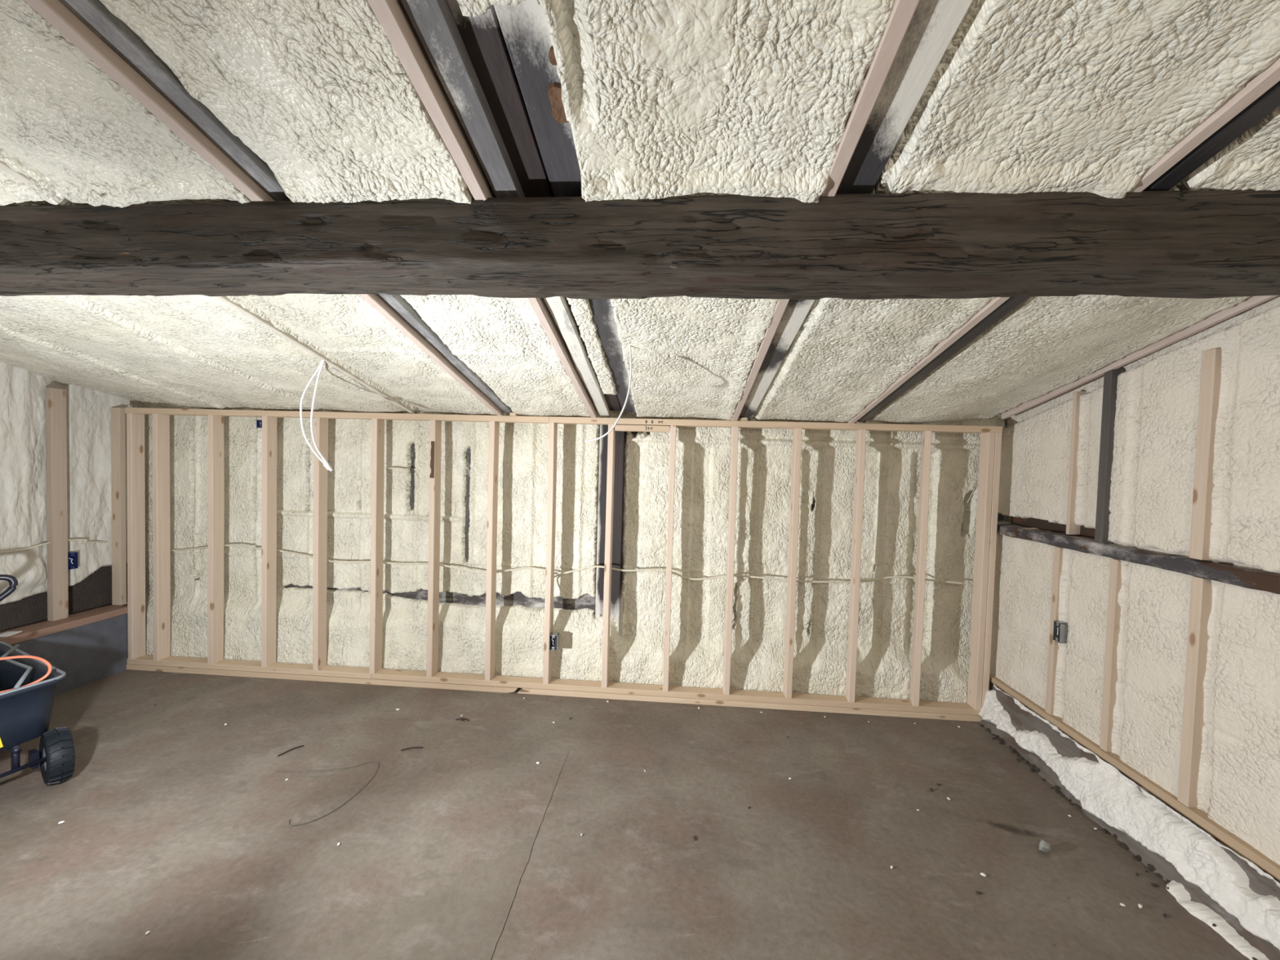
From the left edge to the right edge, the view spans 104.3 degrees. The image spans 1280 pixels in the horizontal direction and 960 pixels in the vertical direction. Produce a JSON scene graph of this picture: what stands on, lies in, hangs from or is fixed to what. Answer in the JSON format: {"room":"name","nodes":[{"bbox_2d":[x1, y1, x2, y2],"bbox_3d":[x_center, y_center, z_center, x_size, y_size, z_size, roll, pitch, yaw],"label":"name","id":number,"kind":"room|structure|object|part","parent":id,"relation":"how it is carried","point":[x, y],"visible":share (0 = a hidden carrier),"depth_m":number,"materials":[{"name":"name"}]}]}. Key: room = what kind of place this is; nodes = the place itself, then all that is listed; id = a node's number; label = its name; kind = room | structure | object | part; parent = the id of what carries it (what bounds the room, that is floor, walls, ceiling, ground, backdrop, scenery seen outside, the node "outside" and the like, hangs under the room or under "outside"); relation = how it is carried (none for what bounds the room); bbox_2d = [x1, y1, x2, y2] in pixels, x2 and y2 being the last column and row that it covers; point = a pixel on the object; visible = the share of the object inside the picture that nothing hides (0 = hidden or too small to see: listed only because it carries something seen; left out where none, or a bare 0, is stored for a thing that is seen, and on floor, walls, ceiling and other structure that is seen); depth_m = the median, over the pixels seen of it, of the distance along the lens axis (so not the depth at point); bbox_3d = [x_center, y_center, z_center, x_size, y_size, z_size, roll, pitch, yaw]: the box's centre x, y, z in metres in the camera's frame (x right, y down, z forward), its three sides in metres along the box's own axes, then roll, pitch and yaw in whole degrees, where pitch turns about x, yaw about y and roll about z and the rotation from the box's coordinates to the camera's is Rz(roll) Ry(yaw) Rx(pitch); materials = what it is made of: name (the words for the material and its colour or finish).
{"room":"unfinished attic room","nodes":[
{"label":"unfinished attic room","id":0,"kind":"room"},
{"bbox_2d":[0,361,141,604],"bbox_3d":[-4.032,-0.305,1.068,0.262,2.688,5.622,2,2,4],"label":"wall","id":1,"kind":"structure","parent":0,"point":[23,489],"depth_m":3.20,"materials":[{"name":"plastic"}]},
{"bbox_2d":[0,538,106,553],"bbox_3d":[-3.815,0.428,3.257,0.032,0.063,0.613,2,2,0],"label":"cable","id":2,"kind":"object","parent":1,"relation":"attached to","point":[85,540],"visible":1,"depth_m":3.20,"materials":[{"name":"plastic"}]},
{"bbox_2d":[0,565,116,631],"bbox_3d":[-4.130,0.831,1.250,0.040,0.400,5.300,2,2,4],"label":"board","id":3,"kind":"object","parent":1,"relation":"attached to","point":[95,591],"visible":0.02,"depth_m":3.46,"materials":[{"name":"brown wood"}]},
{"bbox_2d":[11,608,146,695],"bbox_3d":[-4.027,1.246,1.070,0.295,0.428,5.330,2,2,4],"label":"wall","id":4,"kind":"structure","parent":1,"relation":"attached to","point":[88,653],"depth_m":3.34,"materials":[{"name":"grey concrete"}]},
{"bbox_2d":[0,604,128,644],"bbox_3d":[-3.949,1.010,1.052,0.169,0.046,5.120,2,2,4],"label":"plate","id":5,"kind":"object","parent":4,"relation":"on","point":[33,631],"visible":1,"depth_m":3.22,"materials":[{"name":"brown wood"}]},
{"bbox_2d":[0,631,22,637],"bbox_3d":[-3.800,0.926,2.985,0.070,0.004,0.100,1,2,-13],"label":"paper card","id":6,"kind":"object","parent":5,"relation":"on","point":[11,633],"visible":1,"depth_m":2.99,"materials":[{"name":"white paper"}]},
{"bbox_2d":[44,387,68,621],"bbox_3d":[-3.810,0.163,3.251,0.045,1.511,0.080,2,2,4],"label":"stud","id":7,"kind":"object","parent":5,"relation":"on","point":[55,398],"visible":1,"depth_m":3.23,"materials":[{"name":"brown wood"}]},
{"bbox_2d":[67,551,78,569],"bbox_3d":[-3.824,0.541,3.335,0.052,0.110,0.055,2,2,4],"label":"outlet box","id":8,"kind":"object","parent":7,"relation":"attached to","point":[73,557],"visible":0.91,"depth_m":3.36,"materials":[{"name":"blue plastic"}]},
{"bbox_2d":[111,407,126,605],"bbox_3d":[-3.774,0.194,3.601,0.070,1.428,0.038,2,2,4],"label":"stud","id":9,"kind":"object","parent":1,"relation":"attached to","point":[117,414],"visible":0.92,"depth_m":3.59,"materials":[{"name":"brown wood"}]},
{"bbox_2d":[116,403,1004,702],"bbox_3d":[-0.778,0.461,3.589,6.332,2.014,0.290,2,2,4],"label":"wall","id":10,"kind":"structure","parent":0,"point":[892,465],"depth_m":3.51,"materials":[{"name":"plastic"}]},
{"bbox_2d":[170,544,558,574],"bbox_3d":[-2.071,0.561,3.587,3.002,0.134,0.053,2,2,4],"label":"cable","id":11,"kind":"object","parent":10,"relation":"attached to","point":[242,545],"visible":0.76,"depth_m":3.57,"materials":[{"name":"plastic"}]},
{"bbox_2d":[386,467,409,471],"bbox_3d":[-1.737,-0.076,3.569,0.172,0.027,0.011,2,2,4],"label":"cable","id":12,"kind":"object","parent":10,"relation":"attached to","point":[400,468],"visible":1,"depth_m":3.56,"materials":[{"name":"plastic"}]},
{"bbox_2d":[408,442,415,510],"bbox_3d":[-1.649,-0.025,3.707,0.090,0.610,0.115,2,2,4],"label":"old timber","id":13,"kind":"object","parent":10,"relation":"attached to","point":[412,455],"visible":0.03,"depth_m":3.65,"materials":[{"name":"grey wood"}]},
{"bbox_2d":[284,583,595,614],"bbox_3d":[-1.514,0.854,3.719,2.410,0.180,0.125,2,2,4],"label":"sill","id":14,"kind":"structure","parent":10,"relation":"attached to","point":[586,601],"depth_m":3.62,"materials":[{"name":"grey wood"}]},
{"bbox_2d":[464,447,471,561],"bbox_3d":[-1.245,0.157,3.683,0.090,0.950,0.115,2,2,4],"label":"old timber","id":15,"kind":"object","parent":10,"relation":"attached to","point":[468,456],"visible":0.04,"depth_m":3.63,"materials":[{"name":"wood"}]},
{"bbox_2d":[595,424,627,639],"bbox_3d":[-0.202,0.472,3.603,0.200,1.784,0.145,2,2,4],"label":"post","id":16,"kind":"object","parent":10,"relation":"attached to","point":[620,446],"visible":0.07,"depth_m":3.52,"materials":[{"name":"grey metal"}]},
{"bbox_2d":[631,431,649,437],"bbox_3d":[1.093,-0.290,3.497,2.330,0.075,0.125,2,2,4],"label":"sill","id":17,"kind":"structure","parent":10,"relation":"attached to","point":[634,433],"depth_m":3.51,"materials":[{"name":"brown wood"}]},
{"bbox_2d":[733,583,737,616],"bbox_3d":[0.674,0.839,3.592,0.070,0.500,0.065,2,2,4],"label":"old timber","id":18,"kind":"object","parent":10,"relation":"attached to","point":[735,584],"visible":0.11,"depth_m":3.56,"materials":[{"name":"brown wood"}]},
{"bbox_2d":[551,565,964,631],"bbox_3d":[0.740,0.844,3.362,2.767,0.468,0.098,2,2,4],"label":"cable","id":19,"kind":"object","parent":10,"relation":"attached to","point":[590,566],"visible":0.84,"depth_m":3.38,"materials":[{"name":"plastic"}]},
{"bbox_2d":[807,497,814,632],"bbox_3d":[1.210,0.580,3.546,0.070,1.150,0.065,2,2,4],"label":"old timber","id":20,"kind":"object","parent":10,"relation":"attached to","point":[813,504],"visible":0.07,"depth_m":3.50,"materials":[{"name":"brown wood"}]},
{"bbox_2d":[960,493,966,531],"bbox_3d":[2.218,0.225,3.462,0.110,0.380,0.065,2,2,4],"label":"old timber","id":21,"kind":"object","parent":10,"relation":"attached to","point":[962,530],"visible":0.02,"depth_m":3.43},
{"bbox_2d":[0,669,1249,959],"bbox_3d":[-0.910,1.532,0.915,6.350,0.004,5.650,2,2,4],"label":"floor","id":22,"kind":"structure","parent":0,"point":[460,845],"depth_m":2.09,"materials":[{"name":"concrete"}]},
{"bbox_2d":[0,574,75,785],"bbox_3d":[-3.197,0.961,2.238,1.130,0.932,0.690,3,2,26],"label":"cart","id":23,"kind":"object","parent":22,"relation":"on","point":[26,711],"visible":1,"depth_m":2.31,"materials":[{"name":"plastic"}]},
{"bbox_3d":[-3.334,0.857,2.502,0.030,0.752,0.265,3,2,41],"label":"handle","id":24,"kind":"part","parent":23,"relation":"part of","materials":[{"name":"paint"}]},
{"bbox_2d":[0,644,32,688],"bbox_3d":[-3.005,0.892,2.402,0.539,0.070,0.078,3,2,33],"label":"rod","id":25,"kind":"object","parent":23,"relation":"on","point":[28,668],"visible":0.91,"depth_m":2.41,"materials":[{"name":"grey metal"}]},
{"bbox_2d":[0,655,52,693],"bbox_3d":[-3.093,0.908,2.182,0.717,0.174,0.102,1,2,-28],"label":"extension cord","id":26,"kind":"object","parent":23,"relation":"in","point":[49,665],"visible":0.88,"depth_m":2.33,"materials":[{"name":"orange rubber"}]},
{"bbox_2d":[0,640,66,751],"bbox_3d":[-3.241,1.056,2.290,0.984,0.282,0.901,2,2,4],"label":"tray","id":27,"kind":"object","parent":23,"relation":"on","point":[26,711],"depth_m":2.31,"materials":[{"name":"plastic"}]},
{"bbox_2d":[277,745,303,756],"bbox_3d":[-1.862,1.441,2.653,0.007,0.012,0.122,3,2,34],"label":"wood splinter","id":28,"kind":"object","parent":22,"relation":"on","point":[300,745],"visible":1,"depth_m":2.65,"materials":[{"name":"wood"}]},
{"bbox_2d":[126,663,518,693],"bbox_3d":[-2.265,1.391,3.533,2.880,0.037,0.093,2,2,4],"label":"plate","id":29,"kind":"object","parent":22,"relation":"on","point":[135,667],"visible":0.47,"depth_m":3.48,"materials":[{"name":"brown wood"}]},
{"bbox_2d":[127,654,371,678],"bbox_3d":[-2.785,1.336,3.571,1.835,0.038,0.089,2,2,4],"label":"plate","id":30,"kind":"object","parent":29,"relation":"on","point":[145,660],"visible":0.91,"depth_m":3.54,"materials":[{"name":"brown wood"}]},
{"bbox_2d":[126,413,145,658],"bbox_3d":[-3.651,0.407,3.605,0.038,1.768,0.089,2,2,4],"label":"stud","id":31,"kind":"object","parent":30,"relation":"on","point":[135,422],"visible":1,"depth_m":3.59,"materials":[{"name":"brown wood"}]},
{"bbox_2d":[151,413,170,660],"bbox_3d":[-3.455,0.413,3.591,0.041,1.768,0.089,2,2,4],"label":"stud","id":32,"kind":"object","parent":30,"relation":"on","point":[160,423],"visible":1,"depth_m":3.57,"materials":[{"name":"brown wood"}]},
{"bbox_2d":[124,407,549,423],"bbox_3d":[-2.129,-0.451,3.469,3.060,0.040,0.089,2,2,4],"label":"plate","id":33,"kind":"object","parent":32,"relation":"on","point":[174,411],"visible":0.97,"depth_m":3.42,"materials":[{"name":"brown wood"}]},
{"bbox_2d":[509,412,518,415],"bbox_3d":[-0.850,-0.442,3.357,0.044,0.022,0.040,2,2,13],"label":"wood block","id":34,"kind":"object","parent":33,"relation":"on","point":[510,413],"visible":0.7,"depth_m":3.34,"materials":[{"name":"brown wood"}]},
{"bbox_2d":[207,414,224,663],"bbox_3d":[-3.037,0.426,3.561,0.042,1.768,0.089,2,2,4],"label":"stud","id":35,"kind":"object","parent":30,"relation":"on","point":[215,423],"visible":1,"depth_m":3.54,"materials":[{"name":"brown wood"}]},
{"bbox_2d":[261,416,276,666],"bbox_3d":[-2.635,0.438,3.533,0.039,1.768,0.089,2,2,4],"label":"stud","id":36,"kind":"object","parent":30,"relation":"on","point":[268,536],"visible":1,"depth_m":3.51,"materials":[{"name":"brown wood"}]},
{"bbox_2d":[256,419,262,427],"bbox_3d":[-2.669,-0.396,3.521,0.050,0.055,0.052,2,2,4],"label":"outlet box","id":37,"kind":"object","parent":36,"relation":"attached to","point":[259,422],"visible":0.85,"depth_m":3.50,"materials":[{"name":"blue plastic"}]},
{"bbox_2d":[312,417,328,670],"bbox_3d":[-2.253,0.450,3.506,0.041,1.768,0.089,2,2,4],"label":"stud","id":38,"kind":"object","parent":30,"relation":"on","point":[321,424],"visible":0.96,"depth_m":3.48,"materials":[{"name":"brown wood"}]},
{"bbox_2d":[275,760,378,825],"bbox_3d":[-1.531,1.465,2.328,0.483,0.003,0.427,1,2,-14],"label":"wire","id":39,"kind":"object","parent":22,"relation":"on","point":[373,761],"visible":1,"depth_m":2.46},
{"bbox_2d":[400,746,422,751],"bbox_3d":[-1.238,1.457,2.702,0.109,0.012,0.006,1,2,-18],"label":"wood splinter","id":40,"kind":"object","parent":22,"relation":"on","point":[411,747],"visible":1,"depth_m":2.70,"materials":[{"name":"green wood"}]},
{"bbox_2d":[517,688,530,693],"bbox_3d":[-0.790,1.435,3.431,0.088,0.037,0.089,2,2,4],"label":"wood shim","id":41,"kind":"object","parent":22,"relation":"on","point":[522,691],"visible":0.46,"depth_m":3.39,"materials":[{"name":"brown wood"}]},
{"bbox_2d":[529,688,982,721],"bbox_3d":[0.738,1.481,3.321,2.974,0.037,0.093,2,2,4],"label":"plate","id":42,"kind":"object","parent":22,"relation":"on","point":[532,691],"visible":0.6,"depth_m":3.27,"materials":[{"name":"brown wood"}]},
{"bbox_2d":[371,668,980,715],"bbox_3d":[0.177,1.426,3.361,4.102,0.038,0.089,2,2,4],"label":"plate","id":43,"kind":"object","parent":42,"relation":"on","point":[815,700],"visible":0.94,"depth_m":3.33,"materials":[{"name":"brown wood"}]},
{"bbox_2d":[368,418,384,673],"bbox_3d":[-1.838,0.462,3.476,0.040,1.768,0.089,2,2,4],"label":"stud","id":44,"kind":"object","parent":43,"relation":"on","point":[377,424],"visible":1,"depth_m":3.45,"materials":[{"name":"brown wood"}]},
{"bbox_2d":[426,419,441,676],"bbox_3d":[-1.427,0.474,3.447,0.040,1.768,0.090,2,2,4],"label":"stud","id":45,"kind":"object","parent":43,"relation":"on","point":[435,425],"visible":1,"depth_m":3.42,"materials":[{"name":"brown wood"}]},
{"bbox_2d":[484,421,499,680],"bbox_3d":[-1.018,0.487,3.418,0.041,1.768,0.089,2,2,4],"label":"stud","id":46,"kind":"object","parent":43,"relation":"on","point":[494,426],"visible":1,"depth_m":3.39,"materials":[{"name":"brown wood"}]},
{"bbox_2d":[542,422,557,684],"bbox_3d":[-0.611,0.499,3.390,0.042,1.768,0.089,2,2,4],"label":"stud","id":47,"kind":"object","parent":43,"relation":"on","point":[553,427],"visible":0.99,"depth_m":3.35,"materials":[{"name":"brown wood"}]},
{"bbox_2d":[549,632,559,650],"bbox_3d":[-0.583,1.097,3.381,0.056,0.104,0.052,2,2,4],"label":"outlet box","id":48,"kind":"object","parent":47,"relation":"attached to","point":[553,637],"visible":1,"depth_m":3.38,"materials":[{"name":"metal"}]},
{"bbox_2d":[601,423,615,687],"bbox_3d":[-0.213,0.511,3.362,0.040,1.768,0.089,2,2,4],"label":"stud","id":49,"kind":"object","parent":43,"relation":"on","point":[611,435],"visible":0.98,"depth_m":3.32,"materials":[{"name":"brown wood"}]},
{"bbox_2d":[662,425,676,691],"bbox_3d":[0.198,0.524,3.333,0.039,1.768,0.089,2,2,4],"label":"stud","id":50,"kind":"object","parent":43,"relation":"on","point":[673,428],"visible":1,"depth_m":3.29,"materials":[{"name":"brown wood"}]},
{"bbox_2d":[722,426,738,694],"bbox_3d":[0.601,0.536,3.304,0.040,1.768,0.089,2,2,4],"label":"stud","id":51,"kind":"object","parent":43,"relation":"on","point":[735,430],"visible":1,"depth_m":3.27,"materials":[{"name":"brown wood"}]},
{"bbox_2d":[782,427,802,698],"bbox_3d":[1.004,0.548,3.275,0.039,1.768,0.089,2,2,4],"label":"stud","id":52,"kind":"object","parent":43,"relation":"on","point":[797,433],"visible":1,"depth_m":3.24,"materials":[{"name":"brown wood"}]},
{"bbox_2d":[844,429,866,702],"bbox_3d":[1.408,0.560,3.247,0.040,1.768,0.089,2,2,9],"label":"stud","id":53,"kind":"object","parent":43,"relation":"on","point":[860,442],"visible":1,"depth_m":3.21,"materials":[{"name":"brown wood"}]},
{"bbox_2d":[909,431,932,706],"bbox_3d":[1.818,0.573,3.220,0.040,1.768,0.089,2,2,18],"label":"stud","id":54,"kind":"object","parent":43,"relation":"on","point":[926,451],"visible":1,"depth_m":3.19,"materials":[{"name":"brown wood"}]},
{"bbox_2d":[967,432,995,710],"bbox_3d":[2.188,0.584,3.192,0.038,1.768,0.089,2,2,4],"label":"stud","id":55,"kind":"object","parent":43,"relation":"on","point":[987,445],"visible":1,"depth_m":3.17,"materials":[{"name":"brown wood"}]},
{"bbox_2d":[981,432,1001,708],"bbox_3d":[2.228,0.585,3.189,0.038,1.768,0.089,2,2,4],"label":"stud","id":56,"kind":"object","parent":43,"relation":"on","point":[997,462],"visible":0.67,"depth_m":3.14,"materials":[{"name":"brown wood"}]},
{"bbox_2d":[1039,839,1051,852],"bbox_3d":[1.704,1.546,2.095,0.068,0.042,0.040,0,2,-39],"label":"stone","id":57,"kind":"object","parent":22,"relation":"on","point":[1044,846],"visible":1,"depth_m":2.08,"materials":[{"name":"grey stone"}]},
{"bbox_2d":[979,724,1257,959],"bbox_3d":[2.090,1.568,2.195,0.087,0.021,1.940,2,2,4],"label":"dirt line","id":58,"kind":"object","parent":22,"relation":"on","point":[1151,868],"visible":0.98,"depth_m":2.42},
{"bbox_2d":[0,0,1279,428],"bbox_3d":[-0.896,-0.999,0.812,6.540,1.423,5.600,2,2,4],"label":"ceiling","id":59,"kind":"structure","parent":0,"point":[661,99],"depth_m":1.20,"materials":[{"name":"plastic"}]},
{"bbox_2d":[0,160,413,413],"bbox_3d":[-1.628,-0.703,2.338,0.030,0.560,2.120,2,2,4],"label":"rafter","id":60,"kind":"object","parent":59,"relation":"attached to","point":[3,166],"visible":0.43,"depth_m":2.30,"materials":[{"name":"wood"}]},
{"bbox_2d":[299,360,333,471],"bbox_3d":[-1.657,-0.341,2.552,0.170,0.590,0.031,2,2,4],"label":"cable loop","id":61,"kind":"object","parent":60,"relation":"hanging from","point":[326,465],"visible":1,"depth_m":2.55,"materials":[{"name":"white plastic"}]},
{"bbox_2d":[23,0,503,415],"bbox_3d":[-1.111,-0.965,0.763,0.042,1.231,5.170,2,2,4],"label":"rafter","id":62,"kind":"object","parent":59,"relation":"attached to","point":[60,16],"visible":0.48,"depth_m":1.15,"materials":[{"name":"brown wood"}]},
{"bbox_2d":[59,0,511,413],"bbox_3d":[-1.061,-0.982,0.759,0.063,1.214,5.170,2,2,4],"label":"rafter","id":63,"kind":"object","parent":59,"relation":"attached to","point":[94,14],"visible":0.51,"depth_m":1.16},
{"bbox_2d":[367,0,597,417],"bbox_3d":[-0.472,-0.944,0.718,0.041,1.234,5.170,2,2,4],"label":"rafter","id":64,"kind":"object","parent":59,"relation":"attached to","point":[392,15],"visible":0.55,"depth_m":1.11,"materials":[{"name":"brown wood"}]},
{"bbox_2d":[400,0,609,415],"bbox_3d":[-0.407,-0.959,0.713,0.077,1.220,5.170,2,2,4],"label":"rafter","id":65,"kind":"object","parent":59,"relation":"attached to","point":[433,22],"visible":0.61,"depth_m":1.12,"materials":[{"name":"grey wood"}]},
{"bbox_2d":[446,0,621,410],"bbox_3d":[-0.333,-0.939,0.708,0.084,1.115,5.170,2,2,4],"label":"joist","id":66,"kind":"object","parent":59,"relation":"attached to","point":[482,37],"visible":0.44,"depth_m":1.11,"materials":[{"name":"brown wood"}]},
{"bbox_2d":[493,0,635,412],"bbox_3d":[-0.228,-0.932,0.701,0.119,1.123,5.170,2,2,4],"label":"joist","id":67,"kind":"object","parent":59,"relation":"attached to","point":[524,26],"visible":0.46,"depth_m":1.16,"materials":[{"name":"grey wood"}]},
{"bbox_2d":[548,45,557,65],"bbox_3d":[-0.170,-0.859,1.005,0.031,0.019,0.033,2,2,4],"label":"bark patch","id":68,"kind":"object","parent":67,"relation":"on","point":[552,58],"visible":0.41,"depth_m":1.00,"materials":[{"name":"brown wood"}]},
{"bbox_2d":[548,82,568,123],"bbox_3d":[-0.173,-0.841,1.108,0.061,0.030,0.092,2,2,4],"label":"bark patch","id":69,"kind":"object","parent":67,"relation":"on","point":[554,89],"visible":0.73,"depth_m":1.10,"materials":[{"name":"brown wood"}]},
{"bbox_2d":[584,345,631,441],"bbox_3d":[-0.144,-0.400,2.281,0.210,0.456,0.008,2,2,4],"label":"cable","id":70,"kind":"object","parent":59,"relation":"hanging from","point":[630,352],"visible":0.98,"depth_m":2.27,"materials":[{"name":"white plastic"}]},
{"bbox_2d":[0,190,1279,299],"bbox_3d":[-0.877,-0.682,1.508,6.440,0.200,0.264,2,2,4],"label":"beam","id":71,"kind":"structure","parent":59,"relation":"attached to","point":[1191,244],"depth_m":1.35,"materials":[{"name":"brown wood"}]},
{"bbox_2d":[549,416,1002,433],"bbox_3d":[0.835,-0.361,3.260,2.882,0.040,0.089,2,2,4],"label":"plate","id":72,"kind":"object","parent":59,"relation":"attached to","point":[573,420],"visible":0.98,"depth_m":3.22,"materials":[{"name":"brown wood"}]},
{"bbox_2d":[614,420,670,432],"bbox_3d":[0.016,-0.359,3.303,0.363,0.073,0.063,2,2,4],"label":"block","id":73,"kind":"object","parent":72,"relation":"attached to","point":[618,427],"visible":0.99,"depth_m":3.28,"materials":[{"name":"brown wood"}]},
{"bbox_2d":[739,417,747,420],"bbox_3d":[0.677,-0.396,3.249,0.044,0.022,0.040,2,2,4],"label":"wood block","id":74,"kind":"object","parent":72,"relation":"on","point":[740,418],"visible":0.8,"depth_m":3.23,"materials":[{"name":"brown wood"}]},
{"bbox_2d":[731,0,919,421],"bbox_3d":[0.445,-0.917,0.653,0.042,1.234,5.170,2,2,4],"label":"rafter","id":75,"kind":"object","parent":59,"relation":"attached to","point":[903,11],"visible":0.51,"depth_m":1.04,"materials":[{"name":"brown wood"}]},
{"bbox_2d":[738,0,973,417],"bbox_3d":[0.515,-0.934,0.648,0.105,1.215,5.170,2,2,4],"label":"rafter","id":76,"kind":"object","parent":59,"relation":"attached to","point":[934,24],"visible":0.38,"depth_m":1.08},
{"bbox_2d":[847,57,1279,423],"bbox_3d":[1.184,-0.895,0.601,0.038,1.232,5.170,2,2,4],"label":"rafter","id":77,"kind":"object","parent":59,"relation":"attached to","point":[1260,83],"visible":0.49,"depth_m":1.11,"materials":[{"name":"brown wood"}]},
{"bbox_2d":[857,80,1279,422],"bbox_3d":[1.246,-0.903,0.596,0.090,1.233,5.170,2,2,4],"label":"rafter","id":78,"kind":"object","parent":59,"relation":"attached to","point":[1269,100],"visible":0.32,"depth_m":1.17,"materials":[{"name":"brown wood"}]},
{"bbox_2d":[1001,295,1278,418],"bbox_3d":[2.138,-0.900,0.548,0.028,1.186,5.200,2,2,4],"label":"rafter","id":79,"kind":"object","parent":59,"relation":"attached to","point":[1252,301],"visible":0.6,"depth_m":2.16,"materials":[{"name":"brown wood"}]},
{"bbox_2d":[989,295,1279,865],"bbox_3d":[2.211,-0.040,0.629,0.178,2.865,5.620,2,2,4],"label":"wall","id":80,"kind":"structure","parent":0,"point":[1150,508],"depth_m":2.11,"materials":[{"name":"plastic"}]},
{"bbox_2d":[1010,515,1095,538],"bbox_3d":[2.385,0.261,2.827,0.025,0.100,0.790,2,2,4],"label":"board","id":81,"kind":"object","parent":80,"relation":"attached to","point":[1030,522],"visible":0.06,"depth_m":2.91,"materials":[{"name":"brown wood"}]},
{"bbox_2d":[1066,391,1086,534],"bbox_3d":[2.351,-0.089,2.669,0.072,0.767,0.021,2,2,4],"label":"stud","id":82,"kind":"object","parent":80,"relation":"attached to","point":[1071,528],"visible":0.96,"depth_m":2.67,"materials":[{"name":"brown wood"}]},
{"bbox_2d":[978,681,1279,959],"bbox_3d":[2.026,1.498,0.729,0.139,0.264,5.500,2,2,4],"label":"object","id":83,"kind":"structure","parent":80,"relation":"attached to","point":[1022,720],"depth_m":2.15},
{"bbox_2d":[978,684,1279,959],"bbox_3d":[2.115,1.449,2.078,0.169,0.260,2.197,2,2,4],"label":"foam","id":84,"kind":"object","parent":83,"relation":"attached to","point":[1104,793],"visible":1,"depth_m":1.98,"materials":[{"name":"white plastic"}]},
{"bbox_2d":[989,674,1279,881],"bbox_3d":[2.139,1.350,0.947,0.105,0.041,4.560,2,2,4],"label":"plate","id":85,"kind":"object","parent":80,"relation":"attached to","point":[1197,815],"visible":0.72,"depth_m":2.08,"materials":[{"name":"brown wood"}]},
{"bbox_2d":[1044,546,1062,715],"bbox_3d":[2.282,0.820,2.703,0.080,0.915,0.038,2,2,4],"label":"stud","id":86,"kind":"object","parent":85,"relation":"on","point":[1058,552],"visible":0.49,"depth_m":2.70,"materials":[{"name":"brown wood"}]},
{"bbox_2d":[1053,620,1067,643],"bbox_3d":[2.253,0.811,2.656,0.052,0.105,0.050,2,2,4],"label":"outlet box","id":87,"kind":"object","parent":86,"relation":"attached to","point":[1060,628],"visible":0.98,"depth_m":2.63,"materials":[{"name":"metal"}]},
{"bbox_2d":[1099,558,1121,751],"bbox_3d":[2.258,0.831,2.354,0.078,0.915,0.038,2,2,4],"label":"stud","id":88,"kind":"object","parent":85,"relation":"on","point":[1110,673],"visible":0.51,"depth_m":2.35,"materials":[{"name":"brown wood"}]},
{"bbox_2d":[1177,576,1212,808],"bbox_3d":[2.228,0.842,1.975,0.084,0.915,0.043,2,2,4],"label":"stud","id":89,"kind":"object","parent":85,"relation":"on","point":[1201,596],"visible":0.51,"depth_m":1.97,"materials":[{"name":"brown wood"}]},
{"bbox_2d":[996,523,1279,594],"bbox_3d":[2.252,0.355,1.892,0.132,0.066,2.720,2,2,4],"label":"steel beam","id":90,"kind":"structure","parent":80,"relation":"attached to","point":[1247,578],"depth_m":2.12,"materials":[{"name":"grey metal"}]},
{"bbox_2d":[1094,368,1125,543],"bbox_3d":[2.290,-0.110,2.404,0.098,0.840,0.045,2,2,4],"label":"post","id":91,"kind":"object","parent":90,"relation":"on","point":[1110,377],"visible":0.61,"depth_m":2.39,"materials":[{"name":"wood"}]},
{"bbox_2d":[1189,348,1222,560],"bbox_3d":[2.256,-0.097,1.958,0.082,0.824,0.050,2,2,4],"label":"stud","id":92,"kind":"object","parent":80,"relation":"attached to","point":[1211,370],"visible":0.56,"depth_m":1.95,"materials":[{"name":"brown wood"}]}
]}

